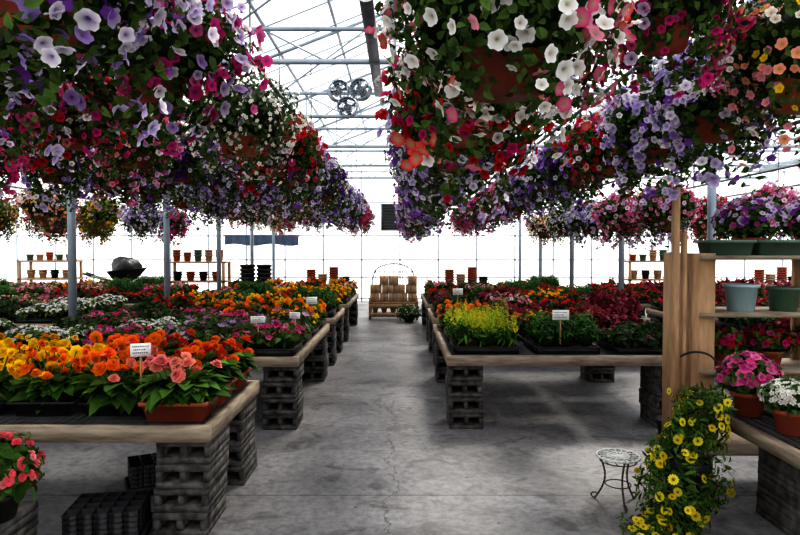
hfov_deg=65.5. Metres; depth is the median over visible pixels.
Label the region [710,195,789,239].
petunia
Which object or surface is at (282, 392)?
bench
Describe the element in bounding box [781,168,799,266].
wall
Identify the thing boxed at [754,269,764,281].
flower pots
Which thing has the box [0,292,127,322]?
flower display
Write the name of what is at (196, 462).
bench
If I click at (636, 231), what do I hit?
basket
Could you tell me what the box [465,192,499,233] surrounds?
basket
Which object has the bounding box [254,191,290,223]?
basket
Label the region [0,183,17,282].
wall
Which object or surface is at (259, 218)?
basket
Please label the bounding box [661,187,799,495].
plant shelf
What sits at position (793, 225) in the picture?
petunia
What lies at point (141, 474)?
plastic crate
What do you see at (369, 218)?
basket
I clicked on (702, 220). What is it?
basket
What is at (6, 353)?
planter
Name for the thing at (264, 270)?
flower pots
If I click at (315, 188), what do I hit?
basket
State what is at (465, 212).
basket
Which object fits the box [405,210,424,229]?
basket
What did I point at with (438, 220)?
basket
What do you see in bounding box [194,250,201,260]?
flower pots
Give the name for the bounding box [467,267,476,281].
flower pots
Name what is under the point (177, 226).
basket
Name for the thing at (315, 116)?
roof truss
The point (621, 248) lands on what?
support column
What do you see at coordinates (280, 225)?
basket
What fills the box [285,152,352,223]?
basket
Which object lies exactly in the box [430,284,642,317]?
flower display
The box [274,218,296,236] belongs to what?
basket
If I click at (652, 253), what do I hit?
flower pots
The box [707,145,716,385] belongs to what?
support column
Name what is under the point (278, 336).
flower display
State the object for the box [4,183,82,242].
basket
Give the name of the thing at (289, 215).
basket
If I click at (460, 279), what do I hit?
flower pots
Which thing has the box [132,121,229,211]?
basket
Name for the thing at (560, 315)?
price card
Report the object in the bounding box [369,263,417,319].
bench
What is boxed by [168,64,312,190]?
basket
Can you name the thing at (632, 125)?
basket
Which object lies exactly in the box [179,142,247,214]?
basket
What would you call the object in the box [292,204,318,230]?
basket
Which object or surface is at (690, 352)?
garden hose
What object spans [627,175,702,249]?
basket
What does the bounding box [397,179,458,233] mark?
basket
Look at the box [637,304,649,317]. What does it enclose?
bench
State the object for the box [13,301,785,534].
floor
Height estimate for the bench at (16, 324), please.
0.660 m
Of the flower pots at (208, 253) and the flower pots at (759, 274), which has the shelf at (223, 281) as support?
the flower pots at (208, 253)
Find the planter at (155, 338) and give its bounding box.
[98,331,179,379]
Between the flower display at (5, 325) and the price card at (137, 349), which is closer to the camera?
the price card at (137, 349)
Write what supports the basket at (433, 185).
hanging from the rails
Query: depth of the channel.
6.64 m
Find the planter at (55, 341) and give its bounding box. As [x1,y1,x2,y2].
[16,333,78,362]
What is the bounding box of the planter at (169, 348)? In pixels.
[134,328,194,360]
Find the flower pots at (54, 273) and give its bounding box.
[50,270,58,277]
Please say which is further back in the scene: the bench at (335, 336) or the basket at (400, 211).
the basket at (400, 211)
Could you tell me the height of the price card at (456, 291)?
0.310 m
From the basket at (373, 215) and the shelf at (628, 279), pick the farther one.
the basket at (373, 215)
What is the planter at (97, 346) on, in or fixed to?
on the bench at (196, 462)
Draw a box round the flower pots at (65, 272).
[62,270,67,277]
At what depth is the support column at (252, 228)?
16.35 m
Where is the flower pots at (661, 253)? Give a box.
[659,250,666,260]
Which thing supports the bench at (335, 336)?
on the floor
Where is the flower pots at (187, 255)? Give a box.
[183,252,191,260]
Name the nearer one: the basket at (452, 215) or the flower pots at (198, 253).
the flower pots at (198, 253)
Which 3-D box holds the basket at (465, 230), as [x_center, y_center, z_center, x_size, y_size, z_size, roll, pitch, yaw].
[1.716,-1.251,14.789,0.755,1.018,0.998,0,2,-3]
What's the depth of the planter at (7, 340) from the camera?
4.55 m
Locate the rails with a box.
[1,0,799,215]
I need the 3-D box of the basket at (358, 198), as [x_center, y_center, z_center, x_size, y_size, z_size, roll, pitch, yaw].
[-1.078,-1.172,10.824,0.945,0.995,0.805,-1,2,-31]
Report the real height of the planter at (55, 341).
0.372 m
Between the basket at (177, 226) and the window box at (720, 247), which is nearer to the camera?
the window box at (720, 247)
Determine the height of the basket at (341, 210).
1.033 m
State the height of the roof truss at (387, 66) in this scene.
1.823 m
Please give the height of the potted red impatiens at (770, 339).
0.282 m
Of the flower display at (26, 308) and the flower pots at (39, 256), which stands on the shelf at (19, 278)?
the flower pots at (39, 256)
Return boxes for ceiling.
[58,0,796,163]
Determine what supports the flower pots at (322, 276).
on the table
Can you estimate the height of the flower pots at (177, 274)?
0.216 m
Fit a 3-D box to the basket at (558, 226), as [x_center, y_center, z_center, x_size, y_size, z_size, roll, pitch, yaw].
[3.070,-0.830,11.605,0.817,0.982,0.911,1,2,30]
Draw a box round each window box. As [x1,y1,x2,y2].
[694,240,756,254]
[751,240,799,254]
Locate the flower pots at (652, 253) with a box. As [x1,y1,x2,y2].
[649,250,656,260]
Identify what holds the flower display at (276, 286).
on the bench at (351, 307)
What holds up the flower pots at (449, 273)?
on the table
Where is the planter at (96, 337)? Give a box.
[89,331,139,363]
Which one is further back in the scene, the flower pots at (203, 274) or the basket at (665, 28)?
the flower pots at (203, 274)
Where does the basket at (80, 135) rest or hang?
hanging from the rails
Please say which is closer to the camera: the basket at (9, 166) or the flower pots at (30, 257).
the basket at (9, 166)
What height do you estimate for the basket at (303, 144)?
0.992 m
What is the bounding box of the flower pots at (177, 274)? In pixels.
[173,271,182,280]
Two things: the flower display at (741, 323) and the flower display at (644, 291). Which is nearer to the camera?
the flower display at (741, 323)
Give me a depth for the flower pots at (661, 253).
15.38 m
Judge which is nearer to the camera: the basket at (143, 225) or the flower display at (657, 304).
the flower display at (657, 304)
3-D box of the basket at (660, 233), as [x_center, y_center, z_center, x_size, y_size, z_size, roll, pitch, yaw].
[4.883,-0.868,11.357,0.770,1.033,0.934,-1,2,-35]
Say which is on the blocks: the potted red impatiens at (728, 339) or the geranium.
the geranium
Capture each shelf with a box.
[17,260,82,282]
[170,261,230,286]
[624,261,663,283]
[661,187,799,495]
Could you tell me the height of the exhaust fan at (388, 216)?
0.840 m
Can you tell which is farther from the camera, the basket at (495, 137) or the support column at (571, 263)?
the support column at (571, 263)
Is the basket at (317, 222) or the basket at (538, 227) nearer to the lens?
the basket at (538, 227)
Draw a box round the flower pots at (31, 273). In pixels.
[26,270,35,277]
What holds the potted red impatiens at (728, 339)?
on the plant shelf at (690, 312)
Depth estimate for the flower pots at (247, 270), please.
14.57 m
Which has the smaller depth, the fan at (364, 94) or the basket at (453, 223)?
the fan at (364, 94)
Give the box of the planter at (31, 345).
[0,340,56,389]
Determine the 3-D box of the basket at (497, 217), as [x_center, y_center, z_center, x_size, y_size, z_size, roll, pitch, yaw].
[1.701,-1.127,10.289,0.844,1.014,0.896,-1,2,-37]
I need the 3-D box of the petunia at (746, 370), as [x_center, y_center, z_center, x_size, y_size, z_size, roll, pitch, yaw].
[2.027,0.668,3.623,0.373,0.378,0.385,0,2,0]
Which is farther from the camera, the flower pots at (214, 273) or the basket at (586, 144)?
the flower pots at (214, 273)
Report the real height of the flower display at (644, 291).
0.406 m
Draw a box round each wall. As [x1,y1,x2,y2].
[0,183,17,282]
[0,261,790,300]
[17,137,783,300]
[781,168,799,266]
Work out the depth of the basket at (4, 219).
9.64 m
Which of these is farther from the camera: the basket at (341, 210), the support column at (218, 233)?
the support column at (218, 233)
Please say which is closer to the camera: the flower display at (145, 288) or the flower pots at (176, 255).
the flower display at (145, 288)
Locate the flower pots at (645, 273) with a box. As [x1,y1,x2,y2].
[641,270,649,278]
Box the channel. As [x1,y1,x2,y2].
[359,0,382,96]
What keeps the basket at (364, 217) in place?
hanging from the rails
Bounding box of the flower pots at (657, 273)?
[653,270,661,278]
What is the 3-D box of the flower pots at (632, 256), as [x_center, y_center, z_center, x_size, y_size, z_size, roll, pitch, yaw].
[5.780,-0.247,15.449,0.194,0.160,0.194,0,2,0]
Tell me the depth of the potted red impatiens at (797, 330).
4.26 m
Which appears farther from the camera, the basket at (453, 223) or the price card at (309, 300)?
the basket at (453, 223)
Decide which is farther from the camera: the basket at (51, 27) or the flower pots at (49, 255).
the flower pots at (49, 255)
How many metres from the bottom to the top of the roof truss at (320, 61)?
1.823 m
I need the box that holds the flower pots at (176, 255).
[172,250,180,260]
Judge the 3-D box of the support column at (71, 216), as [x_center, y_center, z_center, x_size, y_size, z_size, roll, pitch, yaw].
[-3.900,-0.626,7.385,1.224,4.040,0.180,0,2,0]
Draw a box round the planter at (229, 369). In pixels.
[150,338,245,405]
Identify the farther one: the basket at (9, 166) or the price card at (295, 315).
the price card at (295, 315)
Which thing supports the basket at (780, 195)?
hanging from the rails
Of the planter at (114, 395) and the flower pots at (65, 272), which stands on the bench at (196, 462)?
the planter at (114, 395)
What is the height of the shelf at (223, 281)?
1.335 m
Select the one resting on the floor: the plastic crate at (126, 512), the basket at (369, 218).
the plastic crate at (126, 512)
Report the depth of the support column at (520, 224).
19.16 m
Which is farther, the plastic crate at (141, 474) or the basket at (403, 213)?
the basket at (403, 213)
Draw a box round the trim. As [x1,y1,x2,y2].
[185,0,799,171]
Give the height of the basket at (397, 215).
1.033 m
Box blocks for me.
[0,500,38,534]
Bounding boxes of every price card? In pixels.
[130,343,150,393]
[251,316,264,334]
[289,312,299,325]
[306,297,316,317]
[453,288,462,302]
[552,310,568,343]
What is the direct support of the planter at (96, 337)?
on the bench at (196, 462)
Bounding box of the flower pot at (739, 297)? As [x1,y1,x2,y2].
[722,283,760,311]
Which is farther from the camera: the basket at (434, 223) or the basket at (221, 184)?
the basket at (434, 223)
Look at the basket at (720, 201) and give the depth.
9.50 m
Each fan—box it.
[327,79,349,102]
[337,83,357,118]
[349,78,371,101]
[381,204,399,230]
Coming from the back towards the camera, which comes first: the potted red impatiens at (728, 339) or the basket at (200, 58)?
the potted red impatiens at (728, 339)
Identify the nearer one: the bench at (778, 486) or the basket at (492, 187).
the bench at (778, 486)
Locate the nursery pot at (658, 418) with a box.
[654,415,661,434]
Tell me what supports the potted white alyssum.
on the bench at (778, 486)
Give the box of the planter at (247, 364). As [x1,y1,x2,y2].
[175,334,260,390]
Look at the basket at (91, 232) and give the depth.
12.68 m
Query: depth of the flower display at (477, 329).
5.77 m
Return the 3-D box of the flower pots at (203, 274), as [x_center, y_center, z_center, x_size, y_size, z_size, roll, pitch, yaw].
[-4.600,0.200,14.561,0.216,0.216,0.216,0,2,0]
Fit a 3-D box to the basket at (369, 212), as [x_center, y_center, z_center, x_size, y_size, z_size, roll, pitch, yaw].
[-1.059,-1.255,14.227,0.755,1.018,0.998,1,2,25]
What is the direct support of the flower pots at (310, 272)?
on the table
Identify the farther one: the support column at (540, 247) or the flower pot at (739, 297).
the support column at (540, 247)
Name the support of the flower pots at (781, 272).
on the table
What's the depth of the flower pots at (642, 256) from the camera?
15.39 m
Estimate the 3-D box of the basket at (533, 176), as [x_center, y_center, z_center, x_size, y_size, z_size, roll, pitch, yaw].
[1.748,-1.028,7.078,0.770,1.033,0.934,0,2,10]
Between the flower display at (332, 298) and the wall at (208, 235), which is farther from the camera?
the wall at (208, 235)
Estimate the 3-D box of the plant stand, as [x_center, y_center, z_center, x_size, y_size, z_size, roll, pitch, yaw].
[1.382,1.337,3.922,0.297,0.308,0.308,0,2,0]
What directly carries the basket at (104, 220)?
hanging from the rails
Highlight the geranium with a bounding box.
[0,430,45,523]
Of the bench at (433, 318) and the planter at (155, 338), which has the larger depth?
the bench at (433, 318)
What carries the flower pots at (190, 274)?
on the shelf at (223, 281)
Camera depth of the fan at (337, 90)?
8.49 m
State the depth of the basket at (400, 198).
7.76 m
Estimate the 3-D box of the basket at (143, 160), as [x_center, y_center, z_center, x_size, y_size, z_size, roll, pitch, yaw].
[-2.215,-1.097,5.297,0.894,0.996,0.904,-1,2,-21]
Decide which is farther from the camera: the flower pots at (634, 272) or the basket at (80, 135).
the flower pots at (634, 272)
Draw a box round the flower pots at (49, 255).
[45,252,53,260]
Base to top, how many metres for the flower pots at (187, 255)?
0.216 m
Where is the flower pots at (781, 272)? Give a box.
[776,267,787,280]
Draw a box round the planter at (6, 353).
[0,347,26,414]
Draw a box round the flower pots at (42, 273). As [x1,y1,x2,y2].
[38,270,47,277]
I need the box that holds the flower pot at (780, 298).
[765,286,799,311]
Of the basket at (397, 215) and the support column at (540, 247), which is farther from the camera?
the support column at (540, 247)
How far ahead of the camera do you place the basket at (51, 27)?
1.83 m
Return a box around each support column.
[67,183,76,316]
[163,200,169,297]
[216,139,220,288]
[250,222,253,263]
[272,231,274,279]
[501,179,521,279]
[538,209,541,280]
[569,191,574,285]
[618,177,624,290]
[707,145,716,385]
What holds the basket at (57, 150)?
hanging from the rails
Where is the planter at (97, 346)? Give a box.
[43,343,119,375]
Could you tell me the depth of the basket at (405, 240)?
17.17 m
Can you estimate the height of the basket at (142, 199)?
0.995 m
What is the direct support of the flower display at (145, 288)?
on the bench
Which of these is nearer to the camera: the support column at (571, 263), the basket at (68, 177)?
the basket at (68, 177)
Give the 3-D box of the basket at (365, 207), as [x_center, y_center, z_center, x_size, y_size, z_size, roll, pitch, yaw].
[-1.056,-1.184,11.948,0.934,1.033,0.770,1,2,31]
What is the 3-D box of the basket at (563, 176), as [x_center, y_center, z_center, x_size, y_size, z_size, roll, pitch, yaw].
[1.719,-0.989,6.075,0.858,1.055,0.875,1,2,37]
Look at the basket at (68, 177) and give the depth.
5.67 m
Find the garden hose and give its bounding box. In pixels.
[680,351,773,417]
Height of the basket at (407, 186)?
1.033 m
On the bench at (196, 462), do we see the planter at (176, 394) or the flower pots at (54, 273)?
the planter at (176, 394)
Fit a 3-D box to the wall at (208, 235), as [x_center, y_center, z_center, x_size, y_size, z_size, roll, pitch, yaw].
[0.000,-1.794,19.457,24.040,5.700,0.040,0,2,0]
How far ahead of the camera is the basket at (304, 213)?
13.13 m
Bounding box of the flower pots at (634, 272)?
[631,270,637,278]
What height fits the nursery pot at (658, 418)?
0.180 m
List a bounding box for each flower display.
[0,273,199,303]
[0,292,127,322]
[0,318,16,335]
[4,294,327,355]
[151,282,342,317]
[198,276,357,303]
[423,273,591,303]
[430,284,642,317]
[436,292,662,353]
[587,277,790,303]
[647,288,768,310]
[715,304,789,334]
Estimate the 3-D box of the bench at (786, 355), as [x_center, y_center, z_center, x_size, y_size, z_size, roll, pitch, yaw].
[5.775,1.075,6.983,3.650,0.660,1.900,0,2,0]
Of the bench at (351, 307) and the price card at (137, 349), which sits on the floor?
the bench at (351, 307)
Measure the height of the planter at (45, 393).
0.433 m
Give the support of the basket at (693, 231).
hanging from the rails
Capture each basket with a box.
[0,0,219,146]
[0,42,95,165]
[0,58,63,173]
[0,117,45,201]
[0,199,20,242]
[4,76,143,183]
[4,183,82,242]
[18,130,95,211]
[22,197,79,246]
[58,0,272,169]
[73,146,145,217]
[76,194,124,244]
[76,214,118,247]
[89,112,192,197]
[118,204,162,243]
[121,166,181,220]
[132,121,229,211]
[157,208,190,245]
[159,182,210,223]
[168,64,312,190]
[178,194,231,231]
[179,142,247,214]
[209,106,328,203]
[209,162,266,216]
[209,200,252,227]
[221,206,260,231]
[230,183,283,223]
[244,212,272,229]
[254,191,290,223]
[256,212,282,234]
[264,116,334,217]
[264,218,288,234]
[270,209,284,222]
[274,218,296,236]
[276,202,312,228]
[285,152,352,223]
[287,197,303,223]
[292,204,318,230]
[301,172,349,221]
[301,212,325,233]
[313,180,356,228]
[324,186,365,228]
[332,188,368,232]
[334,198,369,232]
[340,203,370,234]
[350,207,377,236]
[351,207,373,234]
[361,0,641,171]
[374,33,572,202]
[374,78,537,218]
[386,130,499,222]
[387,153,480,223]
[393,186,412,212]
[394,204,437,237]
[394,218,424,241]
[395,210,433,240]
[396,193,442,235]
[396,215,422,241]
[396,219,420,242]
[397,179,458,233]
[397,200,435,235]
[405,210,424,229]
[429,207,450,229]
[448,213,473,236]
[450,206,481,236]
[458,200,481,235]
[464,202,489,235]
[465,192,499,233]
[476,185,508,232]
[478,186,520,228]
[487,166,537,225]
[498,148,557,222]
[519,135,575,222]
[523,211,559,248]
[536,114,614,220]
[544,208,580,248]
[553,105,656,205]
[559,194,611,249]
[583,0,762,107]
[590,188,646,249]
[595,58,699,200]
[615,225,643,248]
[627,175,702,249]
[635,18,781,187]
[648,221,689,245]
[685,222,706,242]
[689,195,707,239]
[702,0,799,170]
[706,139,757,160]
[716,193,729,208]
[739,170,799,239]
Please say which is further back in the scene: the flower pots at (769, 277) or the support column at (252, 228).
the support column at (252, 228)
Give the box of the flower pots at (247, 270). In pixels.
[240,264,255,282]
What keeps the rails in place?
attached to the support column at (712, 192)
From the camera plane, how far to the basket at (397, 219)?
15.91 m
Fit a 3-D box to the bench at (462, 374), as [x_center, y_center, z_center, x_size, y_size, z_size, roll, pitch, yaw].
[1.520,1.082,6.733,2.200,0.660,2.400,0,2,0]
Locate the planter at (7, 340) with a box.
[0,333,23,350]
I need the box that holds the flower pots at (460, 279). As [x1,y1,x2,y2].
[456,274,465,284]
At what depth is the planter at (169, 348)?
4.48 m
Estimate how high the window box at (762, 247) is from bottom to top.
0.100 m
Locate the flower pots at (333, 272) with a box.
[329,267,338,280]
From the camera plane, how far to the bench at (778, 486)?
3.49 m
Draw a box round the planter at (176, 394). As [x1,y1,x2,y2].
[131,352,233,421]
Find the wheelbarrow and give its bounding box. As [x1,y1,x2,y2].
[82,256,147,279]
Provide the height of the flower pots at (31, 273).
0.216 m
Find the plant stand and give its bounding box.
[590,448,641,512]
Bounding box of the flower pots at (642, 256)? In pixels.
[639,254,646,260]
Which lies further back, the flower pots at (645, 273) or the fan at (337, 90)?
the flower pots at (645, 273)
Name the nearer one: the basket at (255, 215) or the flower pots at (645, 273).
the basket at (255, 215)
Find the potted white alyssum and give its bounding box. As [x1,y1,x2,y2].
[756,375,799,436]
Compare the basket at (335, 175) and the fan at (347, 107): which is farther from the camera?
the fan at (347, 107)
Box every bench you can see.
[0,380,258,534]
[11,322,54,328]
[251,324,329,429]
[326,308,344,365]
[339,293,358,341]
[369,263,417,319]
[421,293,432,341]
[428,308,649,365]
[433,324,661,428]
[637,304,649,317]
[646,308,782,357]
[714,331,789,377]
[719,407,799,534]
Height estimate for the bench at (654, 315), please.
0.660 m
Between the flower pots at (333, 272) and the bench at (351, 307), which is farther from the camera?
the flower pots at (333, 272)
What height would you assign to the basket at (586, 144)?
0.992 m
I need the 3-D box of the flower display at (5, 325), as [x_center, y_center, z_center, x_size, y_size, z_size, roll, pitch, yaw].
[-6.155,0.577,6.028,3.799,0.388,2.056,0,2,0]
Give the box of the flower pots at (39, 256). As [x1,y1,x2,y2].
[36,254,43,260]
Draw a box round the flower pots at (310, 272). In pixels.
[306,269,315,280]
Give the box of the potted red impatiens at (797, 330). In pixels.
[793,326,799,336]
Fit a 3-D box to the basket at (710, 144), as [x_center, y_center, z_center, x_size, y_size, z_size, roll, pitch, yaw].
[2.453,-1.315,4.838,0.805,0.995,0.945,-1,2,-42]
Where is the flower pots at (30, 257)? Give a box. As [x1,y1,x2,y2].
[26,254,33,260]
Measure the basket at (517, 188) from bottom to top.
0.995 m
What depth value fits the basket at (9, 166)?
3.41 m
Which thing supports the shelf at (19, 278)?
on the floor
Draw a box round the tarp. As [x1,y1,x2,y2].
[225,235,298,245]
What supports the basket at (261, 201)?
hanging from the rails
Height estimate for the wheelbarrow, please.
0.846 m
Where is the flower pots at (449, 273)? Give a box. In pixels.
[444,269,453,281]
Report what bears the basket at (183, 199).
hanging from the rails
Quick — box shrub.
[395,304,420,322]
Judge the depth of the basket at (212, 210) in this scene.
10.20 m
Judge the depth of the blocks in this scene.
2.99 m
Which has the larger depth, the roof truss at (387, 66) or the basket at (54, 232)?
the roof truss at (387, 66)
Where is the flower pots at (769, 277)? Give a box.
[765,274,775,282]
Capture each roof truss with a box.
[25,100,799,166]
[39,124,767,178]
[90,65,799,147]
[96,0,703,64]
[110,8,799,118]
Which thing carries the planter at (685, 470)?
on the floor
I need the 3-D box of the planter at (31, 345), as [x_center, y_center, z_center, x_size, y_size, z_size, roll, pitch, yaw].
[-2.509,0.682,4.099,0.535,0.420,0.476,0,2,-2]
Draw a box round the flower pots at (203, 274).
[199,271,207,280]
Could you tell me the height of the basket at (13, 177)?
1.018 m
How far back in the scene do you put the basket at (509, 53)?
1.80 m
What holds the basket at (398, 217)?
hanging from the rails
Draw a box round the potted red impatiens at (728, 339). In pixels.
[714,323,746,365]
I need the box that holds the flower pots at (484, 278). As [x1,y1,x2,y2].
[478,276,487,281]
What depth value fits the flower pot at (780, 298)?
4.09 m
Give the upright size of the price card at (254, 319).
0.280 m
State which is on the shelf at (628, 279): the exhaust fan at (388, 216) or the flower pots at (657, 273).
the flower pots at (657, 273)
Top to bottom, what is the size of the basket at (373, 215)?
1.033 m
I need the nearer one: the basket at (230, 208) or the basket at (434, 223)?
the basket at (434, 223)
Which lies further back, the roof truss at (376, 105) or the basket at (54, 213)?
the roof truss at (376, 105)
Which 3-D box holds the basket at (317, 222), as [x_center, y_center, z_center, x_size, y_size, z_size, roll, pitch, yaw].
[-2.258,-1.371,15.768,0.934,1.033,0.770,1,2,34]
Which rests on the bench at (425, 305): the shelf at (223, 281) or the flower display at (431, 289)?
the flower display at (431, 289)
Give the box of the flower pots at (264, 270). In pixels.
[256,264,271,281]
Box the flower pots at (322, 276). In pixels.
[318,274,327,284]
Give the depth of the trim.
14.22 m
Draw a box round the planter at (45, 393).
[5,345,93,415]
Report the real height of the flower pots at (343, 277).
0.216 m
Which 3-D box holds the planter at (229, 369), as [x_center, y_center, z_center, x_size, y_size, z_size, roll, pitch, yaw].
[-1.269,0.659,3.989,0.600,0.396,0.577,0,2,-1]
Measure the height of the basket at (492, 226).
1.033 m
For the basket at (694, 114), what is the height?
1.033 m
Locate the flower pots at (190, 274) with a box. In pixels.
[186,271,194,280]
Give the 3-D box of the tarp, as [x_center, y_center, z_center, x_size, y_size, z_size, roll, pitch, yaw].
[-4.300,-0.849,19.381,2.400,0.355,0.145,0,2,0]
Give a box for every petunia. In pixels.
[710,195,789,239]
[714,350,785,417]
[776,198,799,239]
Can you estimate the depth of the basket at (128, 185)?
6.76 m
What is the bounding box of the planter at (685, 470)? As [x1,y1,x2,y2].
[616,380,738,534]
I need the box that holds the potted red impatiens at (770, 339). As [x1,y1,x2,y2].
[743,322,799,364]
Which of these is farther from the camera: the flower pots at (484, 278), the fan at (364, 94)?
the flower pots at (484, 278)
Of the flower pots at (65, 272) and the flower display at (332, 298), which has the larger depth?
the flower pots at (65, 272)
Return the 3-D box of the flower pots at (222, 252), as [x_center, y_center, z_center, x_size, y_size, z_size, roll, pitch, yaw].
[-4.220,-0.278,14.548,0.194,0.272,0.194,0,2,0]
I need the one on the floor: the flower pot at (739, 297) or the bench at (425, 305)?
the bench at (425, 305)
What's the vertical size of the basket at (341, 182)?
0.982 m
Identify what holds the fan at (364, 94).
hanging from the rails
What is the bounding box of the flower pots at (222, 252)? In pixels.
[215,250,223,260]
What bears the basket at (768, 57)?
hanging from the rails
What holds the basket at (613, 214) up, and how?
hanging from the rails
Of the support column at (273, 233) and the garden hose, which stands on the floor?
the support column at (273, 233)
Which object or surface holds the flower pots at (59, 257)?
on the shelf at (19, 278)
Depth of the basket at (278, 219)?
14.91 m
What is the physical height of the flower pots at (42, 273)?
0.216 m
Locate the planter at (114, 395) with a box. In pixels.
[68,343,156,416]
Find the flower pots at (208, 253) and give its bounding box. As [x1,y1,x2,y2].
[204,250,212,260]
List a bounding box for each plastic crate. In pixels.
[61,490,153,534]
[124,453,156,494]
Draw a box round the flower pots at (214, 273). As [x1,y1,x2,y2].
[211,271,216,280]
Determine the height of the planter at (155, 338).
0.428 m
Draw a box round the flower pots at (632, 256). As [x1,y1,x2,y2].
[629,254,636,260]
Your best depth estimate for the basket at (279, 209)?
12.02 m
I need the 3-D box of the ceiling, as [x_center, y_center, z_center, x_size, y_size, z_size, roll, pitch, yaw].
[-0.100,-3.559,8.149,22.807,1.539,22.510,0,2,0]
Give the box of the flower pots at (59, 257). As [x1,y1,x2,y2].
[55,254,63,260]
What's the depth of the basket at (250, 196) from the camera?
8.46 m
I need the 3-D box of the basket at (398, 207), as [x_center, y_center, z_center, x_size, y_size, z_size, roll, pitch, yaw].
[0.344,-0.885,5.553,0.945,0.995,0.805,1,2,25]
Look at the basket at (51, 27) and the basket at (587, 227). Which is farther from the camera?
the basket at (587, 227)
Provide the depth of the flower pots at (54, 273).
15.79 m
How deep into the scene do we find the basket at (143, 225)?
11.60 m
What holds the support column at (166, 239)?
on the floor
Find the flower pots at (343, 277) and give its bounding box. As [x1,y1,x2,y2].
[340,276,349,281]
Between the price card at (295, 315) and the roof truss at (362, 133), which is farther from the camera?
the roof truss at (362, 133)

